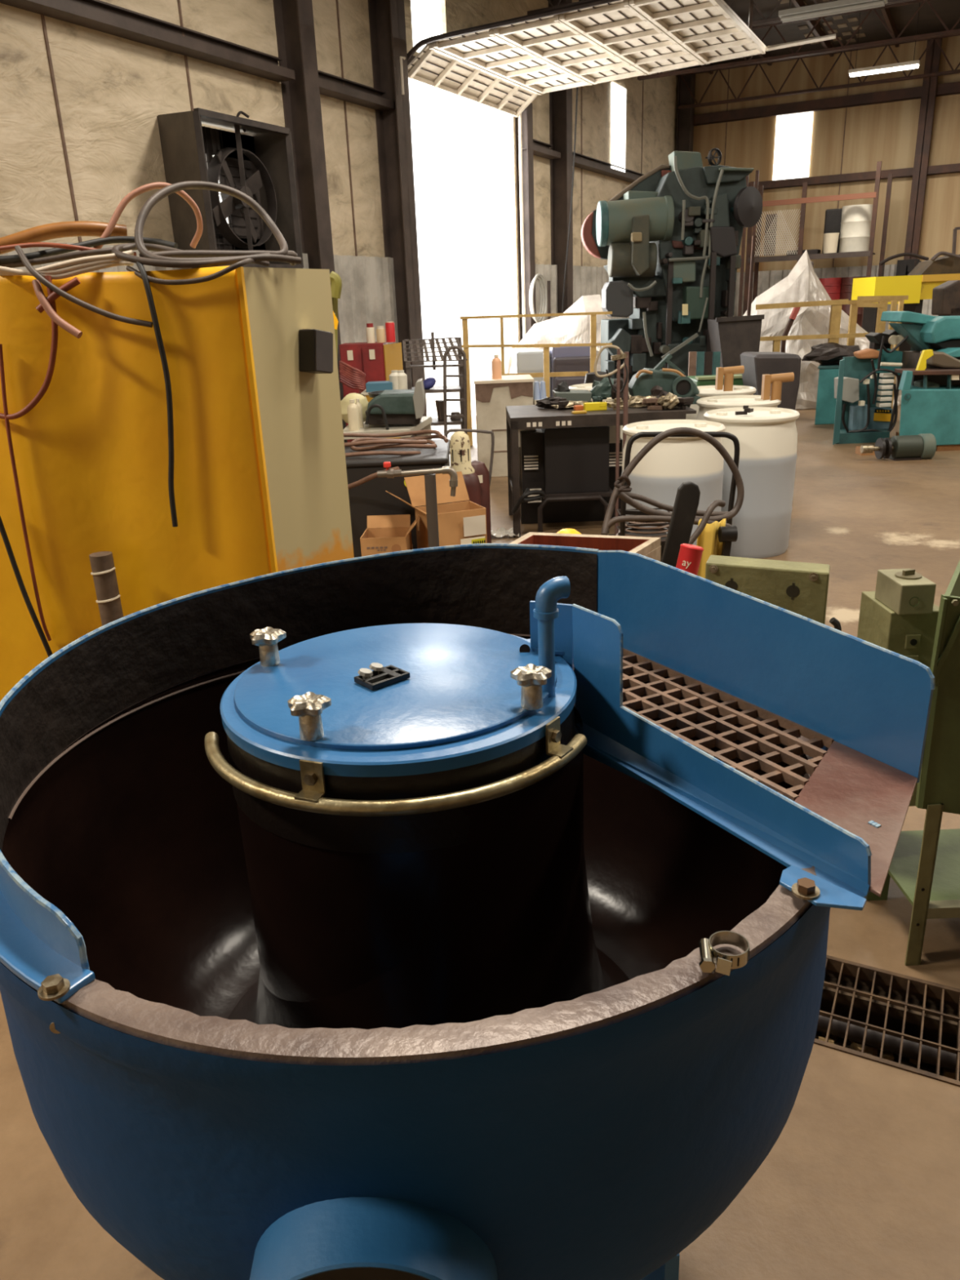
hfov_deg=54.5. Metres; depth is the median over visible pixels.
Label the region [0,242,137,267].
cable
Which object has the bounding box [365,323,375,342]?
bottle
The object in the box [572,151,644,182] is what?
trim
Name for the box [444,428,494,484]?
hand truck
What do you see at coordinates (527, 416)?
workbench
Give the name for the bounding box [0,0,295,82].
steel beam
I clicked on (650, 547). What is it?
crate
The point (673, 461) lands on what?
barrel
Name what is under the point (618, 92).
window
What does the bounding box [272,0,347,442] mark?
steel column
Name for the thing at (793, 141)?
window
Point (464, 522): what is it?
carton
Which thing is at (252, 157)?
exhaust fan
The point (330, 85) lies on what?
trim
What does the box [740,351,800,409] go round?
bin
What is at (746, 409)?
fitting
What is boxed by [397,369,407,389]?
bottle
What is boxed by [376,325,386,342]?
bottle
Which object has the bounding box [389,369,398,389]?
bottle
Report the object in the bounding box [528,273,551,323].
coiled hose
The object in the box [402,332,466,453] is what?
tool rack
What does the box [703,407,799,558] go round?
barrel
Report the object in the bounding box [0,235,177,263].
cable
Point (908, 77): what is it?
roof truss
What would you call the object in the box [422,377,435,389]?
bag
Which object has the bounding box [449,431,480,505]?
gas cylinder
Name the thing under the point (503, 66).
door
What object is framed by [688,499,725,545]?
hose
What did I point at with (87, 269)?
cable
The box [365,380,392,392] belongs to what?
box
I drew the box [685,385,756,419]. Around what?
barrel
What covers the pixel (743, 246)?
bar
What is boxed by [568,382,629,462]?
barrel
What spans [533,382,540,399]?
bottle
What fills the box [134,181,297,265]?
cable
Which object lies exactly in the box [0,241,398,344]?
wall
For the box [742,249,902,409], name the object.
plastic sheet
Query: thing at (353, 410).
bottle
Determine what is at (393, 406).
machine
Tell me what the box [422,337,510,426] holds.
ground
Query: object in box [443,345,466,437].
hand truck
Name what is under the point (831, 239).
pail
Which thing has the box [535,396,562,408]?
tool
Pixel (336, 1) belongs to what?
trim
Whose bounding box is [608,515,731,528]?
cable
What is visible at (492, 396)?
storage cabinet
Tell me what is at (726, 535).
clamp
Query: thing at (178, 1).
trim
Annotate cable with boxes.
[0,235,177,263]
[0,242,136,256]
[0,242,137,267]
[0,249,133,275]
[0,257,126,275]
[0,261,133,279]
[0,343,51,640]
[0,515,52,657]
[14,245,152,327]
[111,243,301,267]
[125,257,270,284]
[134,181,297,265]
[135,262,177,527]
[511,488,545,513]
[561,0,580,313]
[600,426,744,535]
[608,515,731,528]
[623,492,728,515]
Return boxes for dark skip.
[707,314,764,367]
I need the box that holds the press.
[581,147,762,383]
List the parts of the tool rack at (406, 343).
post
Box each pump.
[715,365,744,391]
[760,372,794,400]
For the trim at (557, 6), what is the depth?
13.61 m
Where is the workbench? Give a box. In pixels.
[506,404,696,537]
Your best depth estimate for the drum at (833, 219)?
19.23 m
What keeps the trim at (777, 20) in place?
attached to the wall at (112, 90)
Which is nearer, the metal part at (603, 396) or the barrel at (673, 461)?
the barrel at (673, 461)
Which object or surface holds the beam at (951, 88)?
attached to the wall at (886, 133)
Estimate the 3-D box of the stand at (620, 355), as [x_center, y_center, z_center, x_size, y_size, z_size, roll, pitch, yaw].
[0.916,-1.300,6.241,0.311,1.295,0.200,-2,20,0]
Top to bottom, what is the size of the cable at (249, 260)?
0.061 m
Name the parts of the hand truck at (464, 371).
cross rail, cross rail, cross rail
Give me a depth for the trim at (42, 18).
7.32 m
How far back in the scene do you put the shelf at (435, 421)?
9.40 m
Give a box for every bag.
[340,392,368,423]
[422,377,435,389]
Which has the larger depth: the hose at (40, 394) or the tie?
the tie
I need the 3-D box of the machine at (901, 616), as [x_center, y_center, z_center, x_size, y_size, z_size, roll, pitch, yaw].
[1.350,0.257,2.370,0.730,0.952,0.510,-3,20,-1]
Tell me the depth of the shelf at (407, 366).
9.19 m
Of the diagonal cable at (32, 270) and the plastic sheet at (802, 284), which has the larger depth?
the plastic sheet at (802, 284)
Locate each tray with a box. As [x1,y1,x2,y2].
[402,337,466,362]
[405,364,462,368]
[542,486,613,498]
[880,311,935,324]
[888,828,959,905]
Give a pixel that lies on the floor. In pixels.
(860, 1180)
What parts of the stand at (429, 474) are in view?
valve handle, stand post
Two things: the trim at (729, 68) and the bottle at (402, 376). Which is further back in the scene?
the trim at (729, 68)
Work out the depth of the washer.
0.85 m
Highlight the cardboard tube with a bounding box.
[88,551,123,626]
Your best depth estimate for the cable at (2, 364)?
2.53 m
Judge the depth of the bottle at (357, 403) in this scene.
7.29 m
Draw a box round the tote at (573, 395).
[552,390,591,402]
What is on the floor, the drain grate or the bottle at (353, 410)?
the drain grate
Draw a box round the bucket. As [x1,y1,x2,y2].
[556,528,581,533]
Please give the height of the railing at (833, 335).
1.465 m
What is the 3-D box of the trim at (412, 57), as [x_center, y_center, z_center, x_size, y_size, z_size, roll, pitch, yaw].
[-0.242,-7.455,12.476,0.120,0.140,3.870,8,22,26]
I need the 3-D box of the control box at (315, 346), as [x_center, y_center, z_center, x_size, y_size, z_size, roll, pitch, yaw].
[-0.471,-0.829,2.680,0.061,0.127,0.100,8,22,26]
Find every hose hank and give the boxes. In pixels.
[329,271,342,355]
[338,360,365,442]
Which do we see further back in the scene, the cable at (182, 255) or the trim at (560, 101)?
the trim at (560, 101)
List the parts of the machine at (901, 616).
box knob, knob handle, socket plate, socket plate, leg, rail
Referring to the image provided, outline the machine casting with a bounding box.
[628,353,700,407]
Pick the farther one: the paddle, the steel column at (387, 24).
the steel column at (387, 24)
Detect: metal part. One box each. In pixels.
[550,398,568,409]
[591,393,609,402]
[604,397,623,409]
[641,397,664,409]
[675,396,693,409]
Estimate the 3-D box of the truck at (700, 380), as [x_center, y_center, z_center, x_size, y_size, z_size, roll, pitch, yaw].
[2.370,-2.147,9.082,0.646,0.856,0.520,-2,20,0]
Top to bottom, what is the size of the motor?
0.250 m
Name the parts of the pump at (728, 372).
handle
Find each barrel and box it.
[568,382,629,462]
[621,419,725,546]
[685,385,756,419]
[696,395,781,420]
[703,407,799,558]
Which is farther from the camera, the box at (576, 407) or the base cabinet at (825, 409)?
the base cabinet at (825, 409)
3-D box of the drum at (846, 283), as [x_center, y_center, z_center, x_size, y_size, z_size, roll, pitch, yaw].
[7.787,-7.317,19.389,0.576,0.440,0.576,8,22,26]
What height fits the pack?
0.852 m
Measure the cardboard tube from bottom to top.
0.966 m
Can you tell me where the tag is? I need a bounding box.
[333,311,338,329]
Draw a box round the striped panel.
[688,351,720,376]
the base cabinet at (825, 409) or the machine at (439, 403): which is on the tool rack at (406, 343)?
the machine at (439, 403)
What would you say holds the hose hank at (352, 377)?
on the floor
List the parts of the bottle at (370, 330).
can lid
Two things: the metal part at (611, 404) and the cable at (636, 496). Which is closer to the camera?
the cable at (636, 496)
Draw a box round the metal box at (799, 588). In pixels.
[705,555,841,631]
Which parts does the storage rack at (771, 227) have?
panel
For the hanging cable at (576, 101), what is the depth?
14.72 m
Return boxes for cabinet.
[0,265,354,701]
[339,342,403,440]
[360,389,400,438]
[473,374,533,476]
[518,425,622,533]
[814,364,839,424]
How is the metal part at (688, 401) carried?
on the workbench
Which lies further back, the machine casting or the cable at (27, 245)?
the machine casting
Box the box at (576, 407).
[573,404,582,410]
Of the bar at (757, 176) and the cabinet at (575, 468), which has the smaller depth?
the cabinet at (575, 468)
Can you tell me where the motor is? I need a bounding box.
[860,433,936,461]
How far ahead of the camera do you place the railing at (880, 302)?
12.11 m
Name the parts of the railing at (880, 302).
post, rail, rail, post, rail, post, post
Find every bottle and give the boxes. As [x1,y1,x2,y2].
[346,399,359,431]
[355,398,363,427]
[389,369,398,389]
[397,369,407,389]
[491,354,502,378]
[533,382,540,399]
[540,381,546,399]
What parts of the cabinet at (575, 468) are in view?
white panel, panel, white panel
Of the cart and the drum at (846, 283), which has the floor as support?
the cart
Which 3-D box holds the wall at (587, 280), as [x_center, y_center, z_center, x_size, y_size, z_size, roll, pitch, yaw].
[2.714,-6.345,18.789,0.055,2.160,8.820,8,22,26]
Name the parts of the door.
door, rail, door, rail, door, rail, door, rail, rail, door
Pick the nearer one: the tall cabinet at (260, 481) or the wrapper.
the tall cabinet at (260, 481)
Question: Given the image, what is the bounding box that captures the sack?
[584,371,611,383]
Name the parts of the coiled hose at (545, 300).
hook post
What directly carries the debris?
in the floor
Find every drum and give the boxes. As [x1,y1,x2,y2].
[818,277,841,299]
[822,208,842,253]
[838,204,872,252]
[839,298,862,326]
[840,276,866,298]
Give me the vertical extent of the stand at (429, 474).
0.885 m
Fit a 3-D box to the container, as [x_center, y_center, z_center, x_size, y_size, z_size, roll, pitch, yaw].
[0.939,-3.109,11.595,0.965,1.073,0.700,-2,20,0]
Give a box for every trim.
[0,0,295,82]
[40,13,82,242]
[177,0,193,111]
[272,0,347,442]
[317,70,395,111]
[335,0,357,256]
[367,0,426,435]
[407,55,524,111]
[515,102,536,341]
[517,135,560,159]
[527,0,592,14]
[548,0,573,316]
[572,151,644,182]
[581,86,582,266]
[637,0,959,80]
[640,75,644,173]
[675,74,695,151]
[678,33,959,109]
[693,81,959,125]
[701,62,713,74]
[724,68,729,165]
[728,0,914,26]
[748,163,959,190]
[758,51,772,66]
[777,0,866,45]
[791,0,833,57]
[832,51,851,267]
[880,8,899,47]
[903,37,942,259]
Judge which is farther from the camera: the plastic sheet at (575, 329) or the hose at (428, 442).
the plastic sheet at (575, 329)
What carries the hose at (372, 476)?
attached to the table at (371, 498)
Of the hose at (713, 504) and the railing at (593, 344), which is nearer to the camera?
the hose at (713, 504)
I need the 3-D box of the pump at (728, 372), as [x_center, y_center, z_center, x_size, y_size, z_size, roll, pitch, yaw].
[1.948,-2.035,7.267,0.205,0.196,0.073,-2,20,0]
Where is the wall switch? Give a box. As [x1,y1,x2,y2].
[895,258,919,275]
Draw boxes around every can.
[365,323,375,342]
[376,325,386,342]
[385,321,395,342]
[675,543,703,575]
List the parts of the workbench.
leg, rail, leg, strip, rail, leg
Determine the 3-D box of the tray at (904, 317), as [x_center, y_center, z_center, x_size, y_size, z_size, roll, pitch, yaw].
[4.579,-3.419,9.888,0.455,0.145,0.500,-2,20,0]
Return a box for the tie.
[613,475,631,492]
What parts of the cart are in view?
cross rail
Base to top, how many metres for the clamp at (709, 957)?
0.013 m
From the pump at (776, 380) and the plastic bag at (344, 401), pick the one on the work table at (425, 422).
the plastic bag at (344, 401)
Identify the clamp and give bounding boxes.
[698,930,749,976]
[717,525,737,555]
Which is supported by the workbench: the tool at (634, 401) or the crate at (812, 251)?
the tool at (634, 401)
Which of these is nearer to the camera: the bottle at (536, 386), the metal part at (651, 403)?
the metal part at (651, 403)
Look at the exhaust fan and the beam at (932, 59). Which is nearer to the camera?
the exhaust fan
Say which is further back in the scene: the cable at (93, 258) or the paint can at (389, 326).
the paint can at (389, 326)
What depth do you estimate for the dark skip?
10.99 m
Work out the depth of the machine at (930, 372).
9.40 m
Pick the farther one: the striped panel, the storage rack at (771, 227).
the storage rack at (771, 227)
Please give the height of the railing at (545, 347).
1.188 m
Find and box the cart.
[619,431,739,536]
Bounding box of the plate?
[354,662,409,690]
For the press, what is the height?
3.258 m
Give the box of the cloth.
[696,518,725,578]
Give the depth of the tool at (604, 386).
6.99 m
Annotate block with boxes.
[855,445,875,455]
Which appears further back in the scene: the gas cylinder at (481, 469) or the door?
the door
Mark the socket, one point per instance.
(913, 642)
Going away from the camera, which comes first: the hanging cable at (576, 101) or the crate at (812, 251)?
the hanging cable at (576, 101)
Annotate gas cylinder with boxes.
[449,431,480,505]
[471,460,491,543]
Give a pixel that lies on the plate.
(380, 677)
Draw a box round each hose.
[0,221,127,254]
[0,275,57,419]
[31,279,82,338]
[35,276,80,313]
[93,182,203,248]
[343,429,442,447]
[345,439,436,457]
[347,466,399,489]
[349,434,448,451]
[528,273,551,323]
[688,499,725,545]
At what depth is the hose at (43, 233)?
2.48 m
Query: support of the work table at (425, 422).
on the floor
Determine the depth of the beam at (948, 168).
19.80 m
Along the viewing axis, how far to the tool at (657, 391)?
6.63 m
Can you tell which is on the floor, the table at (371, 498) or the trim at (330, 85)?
the table at (371, 498)
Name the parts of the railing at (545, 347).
rail, post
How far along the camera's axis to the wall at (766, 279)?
20.66 m
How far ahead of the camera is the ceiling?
17.67 m
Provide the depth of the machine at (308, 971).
1.02 m
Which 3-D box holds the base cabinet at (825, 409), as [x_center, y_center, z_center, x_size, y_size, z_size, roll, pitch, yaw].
[4.480,-3.131,11.820,0.386,0.696,0.824,5,21,21]
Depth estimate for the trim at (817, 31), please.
17.52 m
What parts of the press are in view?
air tank, casing, motor, guide post, ejector rod, control panel, press frame, guide post, slide arm, guide post, rail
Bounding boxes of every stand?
[377,462,457,547]
[593,345,628,535]
[879,253,928,276]
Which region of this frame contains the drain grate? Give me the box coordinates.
[813,955,959,1086]
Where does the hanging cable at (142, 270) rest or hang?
hanging from the tall cabinet at (260, 481)
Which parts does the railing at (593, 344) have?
post, post, rail, rail, rail, post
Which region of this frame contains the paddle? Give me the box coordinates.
[661,481,700,567]
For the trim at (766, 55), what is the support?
attached to the wall at (886, 133)
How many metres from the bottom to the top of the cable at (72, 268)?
0.043 m
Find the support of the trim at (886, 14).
attached to the wall at (886, 133)
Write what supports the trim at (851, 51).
attached to the wall at (886, 133)
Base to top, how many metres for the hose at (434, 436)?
0.046 m
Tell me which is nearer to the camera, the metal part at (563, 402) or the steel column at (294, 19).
the metal part at (563, 402)
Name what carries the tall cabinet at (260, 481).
on the floor
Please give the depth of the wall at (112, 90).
8.60 m
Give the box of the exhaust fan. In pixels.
[156,107,303,268]
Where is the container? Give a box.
[514,342,590,396]
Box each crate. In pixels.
[509,532,661,561]
[786,248,820,255]
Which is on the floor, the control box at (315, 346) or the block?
the block
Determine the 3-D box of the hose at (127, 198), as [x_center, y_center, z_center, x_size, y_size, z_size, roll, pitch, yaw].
[-0.912,-1.162,2.562,0.065,0.176,0.320,15,26,40]
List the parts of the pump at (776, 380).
handle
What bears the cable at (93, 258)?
on the cable at (72, 268)
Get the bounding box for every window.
[410,0,442,53]
[611,81,626,172]
[772,111,813,180]
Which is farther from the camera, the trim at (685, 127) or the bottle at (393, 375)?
the trim at (685, 127)
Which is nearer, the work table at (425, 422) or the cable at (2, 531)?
the cable at (2, 531)
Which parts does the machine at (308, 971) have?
knob, knob, discharge spout, lid, knob, support leg, chute plate, chute floor plate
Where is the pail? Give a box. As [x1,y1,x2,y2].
[822,232,839,253]
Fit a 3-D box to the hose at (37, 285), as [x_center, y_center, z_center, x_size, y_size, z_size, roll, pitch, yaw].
[-1.081,-0.843,2.374,0.126,0.146,0.034,5,21,20]
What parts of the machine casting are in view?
linkage arm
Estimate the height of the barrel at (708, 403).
0.877 m
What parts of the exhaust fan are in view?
fan blade, fan blade, fan motor, fan blade, fan blade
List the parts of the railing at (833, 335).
post, rail, rail, post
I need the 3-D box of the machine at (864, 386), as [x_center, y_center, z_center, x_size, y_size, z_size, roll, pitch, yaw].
[4.171,-2.760,10.158,0.992,1.146,0.567,-7,20,-12]
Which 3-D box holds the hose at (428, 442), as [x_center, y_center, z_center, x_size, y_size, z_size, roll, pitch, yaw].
[-0.603,-1.090,5.311,0.649,0.046,0.567,8,22,26]
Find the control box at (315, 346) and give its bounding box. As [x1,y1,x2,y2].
[298,328,333,373]
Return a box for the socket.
[910,639,917,645]
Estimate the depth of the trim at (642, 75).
18.95 m
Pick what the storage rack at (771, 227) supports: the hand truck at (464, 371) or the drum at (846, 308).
the drum at (846, 308)
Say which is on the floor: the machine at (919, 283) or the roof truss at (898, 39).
the machine at (919, 283)
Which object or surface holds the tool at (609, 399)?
on the workbench
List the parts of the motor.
motor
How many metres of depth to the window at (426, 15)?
11.75 m
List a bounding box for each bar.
[737,174,748,315]
[746,235,755,315]
[751,169,759,295]
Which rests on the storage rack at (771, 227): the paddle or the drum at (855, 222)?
the drum at (855, 222)
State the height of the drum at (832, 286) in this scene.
0.440 m
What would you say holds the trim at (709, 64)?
attached to the wall at (886, 133)
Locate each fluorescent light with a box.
[777,0,887,22]
[848,2,919,77]
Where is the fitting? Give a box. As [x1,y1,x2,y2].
[734,405,753,414]
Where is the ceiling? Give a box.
[580,0,959,70]
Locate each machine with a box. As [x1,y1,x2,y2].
[0,543,934,1279]
[364,377,425,430]
[435,400,444,421]
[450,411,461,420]
[832,329,909,444]
[851,226,959,351]
[857,560,959,965]
[880,280,959,451]
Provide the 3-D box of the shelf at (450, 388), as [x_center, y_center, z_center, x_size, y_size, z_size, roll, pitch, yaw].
[-0.442,-2.551,9.491,0.571,0.030,0.440,-2,20,0]
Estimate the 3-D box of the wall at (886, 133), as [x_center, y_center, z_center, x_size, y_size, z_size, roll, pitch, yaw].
[12.935,-8.734,17.729,18.660,6.600,0.150,8,22,26]
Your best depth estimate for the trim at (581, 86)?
16.53 m
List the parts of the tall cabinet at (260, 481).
panel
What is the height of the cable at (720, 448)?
0.454 m
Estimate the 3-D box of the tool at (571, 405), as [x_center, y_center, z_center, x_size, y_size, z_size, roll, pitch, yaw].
[0.671,-1.705,6.757,0.305,0.055,0.103,-3,20,-2]
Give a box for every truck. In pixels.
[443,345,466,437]
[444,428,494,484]
[687,373,743,386]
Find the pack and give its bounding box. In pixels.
[533,381,547,404]
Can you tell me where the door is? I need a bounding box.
[407,0,835,337]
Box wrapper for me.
[491,527,519,537]
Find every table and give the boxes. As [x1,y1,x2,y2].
[342,416,431,439]
[344,439,451,557]
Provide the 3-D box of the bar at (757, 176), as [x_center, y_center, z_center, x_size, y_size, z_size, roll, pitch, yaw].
[5.699,-7.674,19.550,0.060,3.919,0.060,8,22,26]
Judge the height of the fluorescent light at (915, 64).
1.119 m
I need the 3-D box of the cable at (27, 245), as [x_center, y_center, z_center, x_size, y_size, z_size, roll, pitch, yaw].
[-1.088,-1.015,2.427,0.360,0.039,0.068,-6,20,-9]
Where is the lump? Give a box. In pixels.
[801,342,860,364]
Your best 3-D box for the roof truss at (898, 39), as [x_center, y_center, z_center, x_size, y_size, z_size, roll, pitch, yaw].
[11.293,-10.074,14.024,18.482,0.600,0.115,8,22,26]
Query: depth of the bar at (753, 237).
12.61 m
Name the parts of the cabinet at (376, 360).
cabinet door, cabinet door, panel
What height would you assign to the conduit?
0.395 m
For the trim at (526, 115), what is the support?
attached to the wall at (112, 90)
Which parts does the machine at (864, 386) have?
relay plate, copper casing, blue grey plate, white rod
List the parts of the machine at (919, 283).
leg, leg, frame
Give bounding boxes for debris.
[818,1032,959,1080]
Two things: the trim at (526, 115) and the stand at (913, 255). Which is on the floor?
the stand at (913, 255)
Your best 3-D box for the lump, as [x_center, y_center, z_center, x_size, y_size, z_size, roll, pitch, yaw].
[4.416,-3.584,11.665,0.746,0.262,0.435,3,20,14]
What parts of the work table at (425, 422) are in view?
leg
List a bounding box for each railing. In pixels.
[459,311,612,445]
[511,343,559,397]
[755,298,868,351]
[846,295,908,408]
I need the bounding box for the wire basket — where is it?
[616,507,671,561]
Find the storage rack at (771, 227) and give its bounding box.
[742,160,893,327]
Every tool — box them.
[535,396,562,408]
[552,400,587,408]
[554,381,569,391]
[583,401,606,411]
[590,377,613,398]
[602,397,614,401]
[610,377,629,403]
[627,395,657,407]
[649,385,668,398]
[657,392,679,408]
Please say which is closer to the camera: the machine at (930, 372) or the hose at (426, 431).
the hose at (426, 431)
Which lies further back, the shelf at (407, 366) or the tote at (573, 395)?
the shelf at (407, 366)
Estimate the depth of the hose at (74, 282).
2.37 m
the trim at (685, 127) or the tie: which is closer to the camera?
the tie
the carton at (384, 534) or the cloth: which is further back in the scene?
the carton at (384, 534)
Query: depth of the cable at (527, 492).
6.48 m
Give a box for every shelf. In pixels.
[411,385,463,393]
[431,417,463,426]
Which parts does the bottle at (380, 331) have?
can lid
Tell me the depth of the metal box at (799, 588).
2.80 m
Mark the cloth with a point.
(708, 540)
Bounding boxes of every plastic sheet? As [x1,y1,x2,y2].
[506,294,611,373]
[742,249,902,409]
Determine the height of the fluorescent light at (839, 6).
1.724 m
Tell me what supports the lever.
on the floor
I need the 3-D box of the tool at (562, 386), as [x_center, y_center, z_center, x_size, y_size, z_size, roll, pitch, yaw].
[0.615,-1.862,7.022,0.130,0.172,0.131,8,22,26]
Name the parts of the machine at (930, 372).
slot frame, slot post, teal arm, slot post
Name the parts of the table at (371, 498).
tank lid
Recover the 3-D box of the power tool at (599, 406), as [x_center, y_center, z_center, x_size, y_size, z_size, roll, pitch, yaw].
[0.816,-1.654,6.599,0.160,0.055,0.052,-5,20,-8]
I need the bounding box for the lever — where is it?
[780,306,800,352]
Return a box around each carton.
[360,514,418,556]
[385,471,487,548]
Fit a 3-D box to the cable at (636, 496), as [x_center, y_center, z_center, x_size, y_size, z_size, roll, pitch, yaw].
[0.900,-0.624,4.294,0.508,0.138,0.026,-2,20,0]
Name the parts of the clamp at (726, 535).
clamp post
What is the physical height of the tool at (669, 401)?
0.117 m
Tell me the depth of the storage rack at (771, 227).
19.23 m
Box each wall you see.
[0,0,679,355]
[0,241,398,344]
[520,263,629,337]
[693,35,959,272]
[721,264,938,349]
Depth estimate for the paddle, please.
3.36 m
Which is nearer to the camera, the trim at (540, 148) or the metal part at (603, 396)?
the metal part at (603, 396)
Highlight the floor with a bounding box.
[0,403,959,1279]
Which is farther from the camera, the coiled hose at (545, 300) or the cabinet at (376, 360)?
the coiled hose at (545, 300)
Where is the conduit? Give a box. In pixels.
[399,56,405,94]
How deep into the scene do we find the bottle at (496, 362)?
8.81 m
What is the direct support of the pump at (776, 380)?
on the barrel at (708, 403)
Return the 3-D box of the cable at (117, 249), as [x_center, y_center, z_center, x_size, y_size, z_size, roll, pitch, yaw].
[-0.718,-1.010,2.436,0.475,0.073,0.171,-2,20,0]

